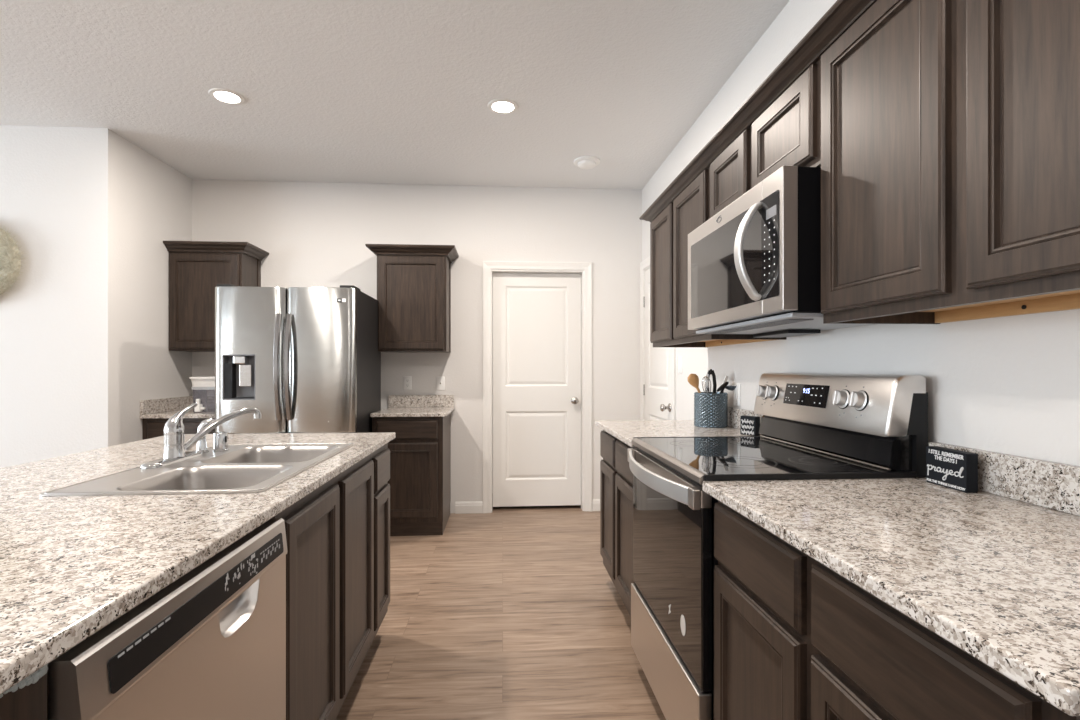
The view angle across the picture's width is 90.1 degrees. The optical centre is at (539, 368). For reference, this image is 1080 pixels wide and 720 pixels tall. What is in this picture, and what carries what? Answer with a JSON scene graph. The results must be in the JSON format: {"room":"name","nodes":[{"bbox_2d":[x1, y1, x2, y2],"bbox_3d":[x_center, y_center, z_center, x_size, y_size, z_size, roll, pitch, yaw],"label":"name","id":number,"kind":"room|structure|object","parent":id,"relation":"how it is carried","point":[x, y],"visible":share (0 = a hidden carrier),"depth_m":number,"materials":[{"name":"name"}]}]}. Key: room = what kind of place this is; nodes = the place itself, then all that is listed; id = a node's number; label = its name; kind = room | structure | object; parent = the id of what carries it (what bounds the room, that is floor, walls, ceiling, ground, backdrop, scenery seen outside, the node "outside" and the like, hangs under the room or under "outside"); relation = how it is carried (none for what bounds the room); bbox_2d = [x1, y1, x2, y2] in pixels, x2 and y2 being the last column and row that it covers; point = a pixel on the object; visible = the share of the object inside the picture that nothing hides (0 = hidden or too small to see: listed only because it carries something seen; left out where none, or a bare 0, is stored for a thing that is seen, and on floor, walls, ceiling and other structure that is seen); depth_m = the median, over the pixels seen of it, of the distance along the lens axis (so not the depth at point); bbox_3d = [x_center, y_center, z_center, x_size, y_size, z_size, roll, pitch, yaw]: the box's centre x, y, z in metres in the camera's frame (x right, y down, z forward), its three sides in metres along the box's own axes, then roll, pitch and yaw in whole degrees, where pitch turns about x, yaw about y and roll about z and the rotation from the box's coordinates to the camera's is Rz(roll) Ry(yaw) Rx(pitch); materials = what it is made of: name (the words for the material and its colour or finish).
{"room":"kitchen","nodes":[
{"label":"kitchen","id":0,"kind":"room"},
{"bbox_2d":[0,125,191,467],"bbox_3d":[-6.028,-0.157,3.735,6.490,2.743,1.051,0,0,-4],"label":"wall","id":1,"kind":"structure","parent":0,"point":[84,329],"depth_m":3.42,"materials":[{"name":"white paint"}]},
{"bbox_2d":[0,222,25,297],"bbox_3d":[-3.499,-0.670,3.333,0.581,0.583,0.104,0,0,-4],"label":"wreath","id":2,"kind":"object","parent":1,"relation":"attached to","point":[10,257],"visible":1,"depth_m":3.35,"materials":[{"name":"beige"}]},
{"bbox_2d":[140,396,192,414],"bbox_3d":[-2.783,0.272,4.036,0.023,0.100,0.608,0,0,-4],"label":"backsplash","id":3,"kind":"structure","parent":1,"relation":"attached to","point":[150,406],"depth_m":3.97,"materials":[{"name":"stone"}]},
{"bbox_2d":[0,0,789,189],"bbox_3d":[-3.607,-1.579,0.626,11.290,0.100,9.148,0,0,-4],"label":"ceiling","id":4,"kind":"structure","parent":0,"point":[333,91],"depth_m":2.84,"materials":[{"name":"white paint"}]},
{"bbox_2d":[208,88,244,104],"bbox_3d":[-1.758,-1.522,3.026,0.180,0.012,0.180,0,0,-4],"label":"recessed light","id":5,"kind":"object","parent":4,"relation":"in","point":[223,95],"visible":1,"depth_m":3.01,"materials":[{"name":"white paint"}]},
{"bbox_2d":[215,92,238,101],"bbox_3d":[-1.758,-1.522,3.026,0.121,0.011,0.121,0,0,-4],"label":"diffuser","id":6,"kind":"object","parent":5,"relation":"attached to","point":[220,96],"depth_m":3.02,"materials":[{"name":"white plastic"}]},
{"bbox_2d":[487,98,517,113],"bbox_3d":[-0.216,-1.522,3.141,0.180,0.012,0.180,0,0,-4],"label":"recessed light","id":7,"kind":"object","parent":4,"relation":"in","point":[501,105],"visible":1,"depth_m":3.12,"materials":[{"name":"white paint"}]},
{"bbox_2d":[493,102,512,111],"bbox_3d":[-0.216,-1.522,3.141,0.121,0.011,0.121,0,0,-4],"label":"diffuser","id":8,"kind":"object","parent":7,"relation":"attached to","point":[497,106],"depth_m":3.13,"materials":[{"name":"white plastic"}]},
{"bbox_2d":[574,156,599,168],"bbox_3d":[0.346,-1.506,3.973,0.196,0.044,0.196,0,0,-4],"label":"smoke detector","id":9,"kind":"object","parent":4,"relation":"attached to","point":[583,162],"visible":1,"depth_m":3.92,"materials":[{"name":"white plastic"}]},
{"bbox_2d":[192,179,641,512],"bbox_3d":[-0.951,-0.157,4.894,4.000,2.743,0.800,0,0,-4],"label":"wall","id":10,"kind":"structure","parent":0,"point":[314,234],"depth_m":4.51,"materials":[{"name":"white paint"}]},
{"bbox_2d":[163,241,268,351],"bbox_3d":[-2.502,-0.537,4.194,0.603,0.813,0.379,0,0,-4],"label":"upper cabinet","id":11,"kind":"object","parent":10,"relation":"attached to","point":[196,268],"visible":0.79,"depth_m":4.06,"materials":[{"name":"brown wood"}]},
{"bbox_2d":[403,376,411,389],"bbox_3d":[-1.102,0.122,4.478,0.070,0.114,0.008,0,0,-4],"label":"wall outlet","id":12,"kind":"object","parent":10,"relation":"attached to","point":[407,380],"visible":1,"depth_m":4.48,"materials":[{"name":"white plastic"}]},
{"bbox_2d":[365,244,458,352],"bbox_3d":[-1.003,-0.537,4.298,0.672,0.813,0.379,0,0,-4],"label":"upper cabinet","id":13,"kind":"object","parent":10,"relation":"attached to","point":[414,281],"visible":0.98,"depth_m":4.17,"materials":[{"name":"brown wood"}]},
{"bbox_2d":[388,395,453,406],"bbox_3d":[-0.986,0.272,4.478,0.537,0.100,0.023,0,0,-4],"label":"backsplash","id":14,"kind":"structure","parent":10,"relation":"attached to","point":[393,400],"depth_m":4.47,"materials":[{"name":"stone"}]},
{"bbox_2d":[436,377,444,389],"bbox_3d":[-0.830,0.126,4.495,0.070,0.114,0.013,0,0,-4],"label":"wall jack","id":15,"kind":"object","parent":10,"relation":"attached to","point":[440,381],"visible":1,"depth_m":4.50,"materials":[{"name":"white plastic"}]},
{"bbox_2d":[455,501,482,513],"bbox_3d":[-0.595,1.166,4.511,0.227,0.096,0.014,0,0,-4],"label":"baseboard","id":16,"kind":"structure","parent":10,"relation":"attached to","point":[475,506],"depth_m":4.50,"materials":[{"name":"white paint"}]},
{"bbox_2d":[493,273,580,506],"bbox_3d":[-0.024,0.184,4.615,0.760,2.000,0.104,0,0,-4],"label":"door","id":17,"kind":"structure","parent":10,"relation":"in","point":[537,316],"depth_m":4.63,"materials":[{"name":"white paint"}]},
{"bbox_2d":[483,261,591,512],"bbox_3d":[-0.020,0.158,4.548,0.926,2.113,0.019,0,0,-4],"label":"trim","id":18,"kind":"structure","parent":10,"relation":"attached to","point":[586,267],"depth_m":4.54,"materials":[{"name":"white paint"}]},
{"bbox_2d":[592,499,599,510],"bbox_3d":[0.659,1.166,4.598,0.430,0.096,0.014,0,0,-4],"label":"baseboard","id":19,"kind":"structure","parent":10,"relation":"attached to","point":[595,502],"depth_m":4.58,"materials":[{"name":"white paint"}]},
{"bbox_2d":[336,493,665,719],"bbox_3d":[-3.607,1.264,0.626,11.290,0.100,9.148,0,0,-4],"label":"floor","id":20,"kind":"structure","parent":0,"point":[509,612],"depth_m":2.50,"materials":[{"name":"brown wood"}]},
{"bbox_2d":[0,664,47,719],"bbox_3d":[-0.847,0.771,0.316,0.593,0.886,0.588,0,0,-4],"label":"base cabinet","id":21,"kind":"object","parent":20,"relation":"on","point":[27,699],"visible":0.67,"depth_m":0.60,"materials":[{"name":"brown wood"}]},
{"bbox_2d":[0,432,395,693],"bbox_3d":[-1.093,0.314,1.235,1.010,0.027,2.515,0,0,-4],"label":"countertop","id":22,"kind":"structure","parent":21,"relation":"on","point":[71,566],"depth_m":0.96,"materials":[{"name":"stone"}]},
{"bbox_2d":[40,432,353,495],"bbox_3d":[-0.954,0.356,1.690,0.515,0.250,0.827,0,0,-4],"label":"sink","id":23,"kind":"object","parent":22,"relation":"in","point":[244,468],"depth_m":1.63,"materials":[{"name":"silver metal"}]},
{"bbox_2d":[195,418,214,452],"bbox_3d":[-1.170,0.235,1.889,0.075,0.121,0.044,0,0,-4],"label":"sprayer","id":24,"kind":"object","parent":23,"relation":"on","point":[201,446],"visible":0.58,"depth_m":1.88,"materials":[{"name":"silver metal"}]},
{"bbox_2d":[140,403,261,468],"bbox_3d":[-1.137,0.205,1.782,0.152,0.182,0.388,0,0,23],"label":"kitchen faucet","id":25,"kind":"object","parent":22,"relation":"on","point":[174,452],"visible":1,"depth_m":1.71,"materials":[{"name":"silver metal"}]},
{"bbox_2d":[47,518,287,719],"bbox_3d":[-0.864,0.780,0.922,0.604,0.868,0.611,0,0,-4],"label":"dishwasher","id":26,"kind":"object","parent":20,"relation":"on","point":[210,644],"visible":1,"depth_m":0.89,"materials":[{"name":"silver metal"}]},
{"bbox_2d":[47,671,47,719],"bbox_3d":[-0.883,0.766,0.921,0.565,0.836,0.599,0,0,-4],"label":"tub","id":27,"kind":"object","parent":26,"relation":"in","point":[47,671],"depth_m":0.64,"materials":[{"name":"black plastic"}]},
{"bbox_2d":[260,539,279,562],"bbox_3d":[-0.580,0.392,1.160,0.002,0.020,0.095,0,0,-4],"label":"print","id":28,"kind":"object","parent":26,"relation":"on","point":[270,549],"depth_m":1.16,"materials":[{"name":"grey plastic"}]},
{"bbox_2d":[143,418,214,439],"bbox_3d":[-2.482,0.782,4.067,0.629,0.864,0.607,0,0,-4],"label":"base cabinet","id":29,"kind":"object","parent":20,"relation":"on","point":[154,427],"visible":0.09,"depth_m":3.76,"materials":[{"name":"brown wood"}]},
{"bbox_2d":[140,396,214,418],"bbox_3d":[-2.479,0.286,4.069,0.634,0.127,0.632,0,0,-4],"label":"countertop","id":30,"kind":"structure","parent":29,"relation":"on","point":[162,407],"depth_m":3.87,"materials":[{"name":"beige stone"}]},
{"bbox_2d":[189,376,214,411],"bbox_3d":[-2.458,0.193,4.063,0.224,0.257,0.326,0,0,-4],"label":"canister","id":31,"kind":"object","parent":30,"relation":"on","point":[203,388],"visible":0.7,"depth_m":3.94,"materials":[{"name":"white plastic"}]},
{"bbox_2d":[215,284,380,433],"bbox_3d":[-1.663,0.337,3.796,0.878,1.754,0.856,0,0,-4],"label":"refrigerator","id":32,"kind":"object","parent":20,"relation":"on","point":[308,359],"visible":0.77,"depth_m":3.45,"materials":[{"name":"silver metal"}]},
{"bbox_2d":[273,455,373,719],"bbox_3d":[-0.933,0.771,1.683,0.612,0.886,0.903,0,0,-4],"label":"base cabinet","id":33,"kind":"object","parent":20,"relation":"on","point":[330,530],"visible":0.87,"depth_m":1.62,"materials":[{"name":"brown wood"}]},
{"bbox_2d":[370,443,389,645],"bbox_3d":[-0.975,0.771,2.296,0.612,0.886,0.323,0,0,-4],"label":"base cabinet","id":34,"kind":"object","parent":20,"relation":"on","point":[380,457],"visible":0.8,"depth_m":2.30,"materials":[{"name":"brown wood"}]},
{"bbox_2d":[372,413,450,535],"bbox_3d":[-0.974,0.782,4.171,0.503,0.864,0.607,0,0,-4],"label":"base cabinet","id":35,"kind":"object","parent":20,"relation":"on","point":[419,481],"visible":0.69,"depth_m":3.88,"materials":[{"name":"brown wood"}]},
{"bbox_2d":[370,395,453,416],"bbox_3d":[-0.965,0.286,4.174,0.537,0.127,0.632,0,0,-4],"label":"countertop","id":36,"kind":"structure","parent":35,"relation":"on","point":[398,405],"depth_m":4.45,"materials":[{"name":"beige stone"}]},
{"bbox_2d":[600,430,636,616],"bbox_3d":[0.686,0.771,2.669,0.634,0.886,0.859,0,0,-4],"label":"base cabinet","id":37,"kind":"object","parent":20,"relation":"on","point":[616,476],"visible":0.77,"depth_m":2.62,"materials":[{"name":"brown wood"}]},
{"bbox_2d":[595,407,762,447],"bbox_3d":[0.676,0.265,2.678,0.659,0.125,0.886,0,0,-4],"label":"countertop","id":38,"kind":"structure","parent":37,"relation":"on","point":[623,430],"depth_m":2.65,"materials":[{"name":"beige stone"}]},
{"bbox_2d":[694,392,727,427],"bbox_3d":[0.882,0.213,2.782,0.170,0.174,0.170,0,0,-24],"label":"utensil crock","id":39,"kind":"object","parent":38,"relation":"on","point":[710,409],"visible":1,"depth_m":2.71,"materials":[{"name":"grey ceramic"}]},
{"bbox_2d":[688,374,700,392],"bbox_3d":[0.833,0.157,2.773,0.149,0.260,0.023,0,0,-4],"label":"wooden spoon","id":40,"kind":"object","parent":39,"relation":"in","point":[693,379],"visible":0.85,"depth_m":2.76,"materials":[{"name":"brown wood"}]},
{"bbox_2d":[688,374,698,387],"bbox_3d":[0.788,0.066,2.769,0.058,0.076,0.021,0,0,5],"label":"spoon bowl","id":41,"kind":"object","parent":40,"relation":"on","point":[693,379],"depth_m":2.76,"materials":[{"name":"brown wood"}]},
{"bbox_2d":[702,376,710,392],"bbox_3d":[0.867,0.163,2.776,0.080,0.245,0.044,0,0,-38],"label":"wire whisk","id":42,"kind":"object","parent":39,"relation":"in","point":[705,377],"visible":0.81,"depth_m":2.76,"materials":[{"name":"silver metal"}]},
{"bbox_2d":[705,369,716,392],"bbox_3d":[0.879,0.144,2.770,0.058,0.281,0.022,0,0,-4],"label":"metal tongs","id":43,"kind":"object","parent":39,"relation":"in","point":[710,371],"visible":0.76,"depth_m":2.77,"materials":[{"name":"silver metal"}]},
{"bbox_2d":[717,382,728,391],"bbox_3d":[0.904,0.177,2.754,0.117,0.218,0.034,0,0,8],"label":"spatula","id":44,"kind":"object","parent":39,"relation":"in","point":[725,384],"visible":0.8,"depth_m":2.74,"materials":[{"name":"black plastic"}]},
{"bbox_2d":[720,385,735,392],"bbox_3d":[0.943,0.187,2.770,0.195,0.200,0.072,0,0,0],"label":"ladle","id":45,"kind":"object","parent":39,"relation":"in","point":[731,388],"visible":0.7,"depth_m":2.75,"materials":[{"name":"black plastic"}]},
{"bbox_2d":[725,385,735,390],"bbox_3d":[0.992,0.102,2.770,0.096,0.029,0.072,0,0,-4],"label":"ladle bowl","id":46,"kind":"object","parent":45,"relation":"on","point":[731,388],"depth_m":2.75,"materials":[{"name":"black plastic"}]},
{"bbox_2d":[740,415,759,435],"bbox_3d":[0.945,0.258,2.425,0.034,0.084,0.082,0,0,-29],"label":"block sign","id":47,"kind":"object","parent":38,"relation":"on","point":[749,425],"visible":1,"depth_m":2.41,"materials":[{"name":"black paint"}]},
{"bbox_2d":[628,373,927,719],"bbox_3d":[0.685,0.616,1.842,0.705,1.196,0.790,0,0,-4],"label":"range oven","id":48,"kind":"object","parent":20,"relation":"on","point":[814,426],"visible":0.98,"depth_m":1.65,"materials":[{"name":"silver metal"}]},
{"bbox_2d":[631,436,916,484],"bbox_3d":[0.701,0.299,1.843,0.603,0.030,0.790,0,0,-4],"label":"cooktop","id":49,"kind":"object","parent":48,"relation":"in","point":[695,460],"depth_m":1.67,"materials":[{"name":"black glass"}]},
{"bbox_2d":[714,501,1079,719],"bbox_3d":[0.801,0.771,1.007,0.634,0.886,0.898,0,0,-4],"label":"base cabinet","id":50,"kind":"object","parent":20,"relation":"on","point":[795,638],"visible":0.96,"depth_m":0.94,"materials":[{"name":"brown wood"}]},
{"bbox_2d":[703,442,1079,715],"bbox_3d":[0.793,0.265,0.992,0.659,0.125,0.934,0,0,-4],"label":"countertop","id":51,"kind":"structure","parent":50,"relation":"on","point":[993,572],"depth_m":0.91,"materials":[{"name":"beige stone"}]},
{"bbox_2d":[926,446,977,492],"bbox_3d":[1.036,0.253,1.359,0.032,0.094,0.130,0,0,-2],"label":"block sign","id":52,"kind":"object","parent":51,"relation":"on","point":[954,469],"visible":1,"depth_m":1.33,"materials":[{"name":"black paint"}]},
{"bbox_2d":[642,0,1079,477],"bbox_3d":[1.331,-0.157,0.618,0.360,2.743,8.048,0,0,-4],"label":"wall","id":53,"kind":"structure","parent":0,"point":[1010,385],"depth_m":1.49,"materials":[{"name":"white paint"}]},
{"bbox_2d":[644,266,649,419],"bbox_3d":[0.965,0.192,4.162,0.120,2.045,0.780,0,0,-4],"label":"trim","id":54,"kind":"structure","parent":53,"relation":"attached to","point":[649,266],"depth_m":4.53,"materials":[{"name":"white paint"}]},
{"bbox_2d":[643,268,671,419],"bbox_3d":[0.891,0.193,4.162,0.104,2.018,0.760,0,0,-4],"label":"door","id":55,"kind":"structure","parent":53,"relation":"in","point":[657,389],"depth_m":4.23,"materials":[{"name":"white paint"}]},
{"bbox_2d":[640,256,675,419],"bbox_3d":[0.895,0.158,4.157,0.019,2.113,0.916,0,0,-4],"label":"trim","id":56,"kind":"structure","parent":53,"relation":"attached to","point":[644,264],"depth_m":4.55,"materials":[{"name":"white paint"}]},
{"bbox_2d":[678,357,681,373],"bbox_3d":[0.938,-0.021,3.614,0.009,0.114,0.070,0,0,-4],"label":"light switch","id":57,"kind":"object","parent":53,"relation":"attached to","point":[679,358],"visible":1,"depth_m":3.60,"materials":[{"name":"white plastic"}]},
{"bbox_2d":[650,167,785,346],"bbox_3d":[0.833,-0.486,2.686,0.343,0.730,0.877,0,0,-4],"label":"upper cabinet","id":58,"kind":"object","parent":53,"relation":"attached to","point":[669,231],"visible":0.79,"depth_m":2.65,"materials":[{"name":"brown wood"}]},
{"bbox_2d":[639,0,876,222],"bbox_3d":[0.869,-0.865,1.851,0.386,0.040,2.672,0,0,-4],"label":"crown molding","id":59,"kind":"structure","parent":58,"relation":"attached to","point":[843,14],"depth_m":1.65,"materials":[{"name":"brown wood"}]},
{"bbox_2d":[733,383,740,405],"bbox_3d":[0.999,0.134,2.736,0.009,0.114,0.075,0,0,-4],"label":"wall outlet","id":60,"kind":"object","parent":53,"relation":"attached to","point":[737,392],"visible":1,"depth_m":2.72,"materials":[{"name":"white plastic"}]},
{"bbox_2d":[735,388,737,400],"bbox_3d":[0.996,0.134,2.735,0.004,0.066,0.032,0,0,-4],"label":"socket","id":61,"kind":"object","parent":60,"relation":"attached to","point":[736,389],"depth_m":2.73,"materials":[{"name":"white plastic"}]},
{"bbox_2d":[727,407,762,428],"bbox_3d":[0.993,0.251,2.700,0.023,0.098,0.886,0,0,-4],"label":"backsplash","id":62,"kind":"structure","parent":53,"relation":"attached to","point":[734,414],"depth_m":2.69,"materials":[{"name":"stone"}]},
{"bbox_2d":[710,58,820,217],"bbox_3d":[0.890,-0.704,1.857,0.343,0.293,0.777,0,0,-4],"label":"upper cabinet","id":63,"kind":"object","parent":53,"relation":"attached to","point":[788,132],"visible":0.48,"depth_m":1.69,"materials":[{"name":"brown wood"}]},
{"bbox_2d":[688,166,872,337],"bbox_3d":[0.812,-0.338,1.849,0.497,0.424,0.756,0,0,-4],"label":"microwave","id":64,"kind":"object","parent":63,"relation":"attached to","point":[754,267],"visible":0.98,"depth_m":1.58,"materials":[{"name":"silver metal"}]},
{"bbox_2d":[764,219,774,282],"bbox_3d":[0.652,-0.331,1.530,0.001,0.168,0.062,0,0,-4],"label":"print","id":65,"kind":"object","parent":64,"relation":"attached to","point":[769,224],"depth_m":1.53,"materials":[{"name":"white"}]},
{"bbox_2d":[696,312,872,337],"bbox_3d":[0.860,-0.139,1.852,0.396,0.027,0.736,0,0,-4],"label":"vent hood","id":66,"kind":"object","parent":64,"relation":"attached to","point":[778,324],"depth_m":1.80,"materials":[{"name":"grey metal"}]},
{"bbox_2d":[821,0,1079,323],"bbox_3d":[0.950,-0.486,0.993,0.343,0.730,0.950,0,0,-4],"label":"upper cabinet","id":67,"kind":"object","parent":53,"relation":"attached to","point":[950,129],"visible":1,"depth_m":1.04,"materials":[{"name":"brown wood"}]},
{"bbox_2d":[929,442,1079,515],"bbox_3d":[1.110,0.251,1.014,0.023,0.098,0.934,0,0,-4],"label":"backsplash","id":68,"kind":"structure","parent":53,"relation":"attached to","point":[1048,484],"depth_m":1.20,"materials":[{"name":"stone"}]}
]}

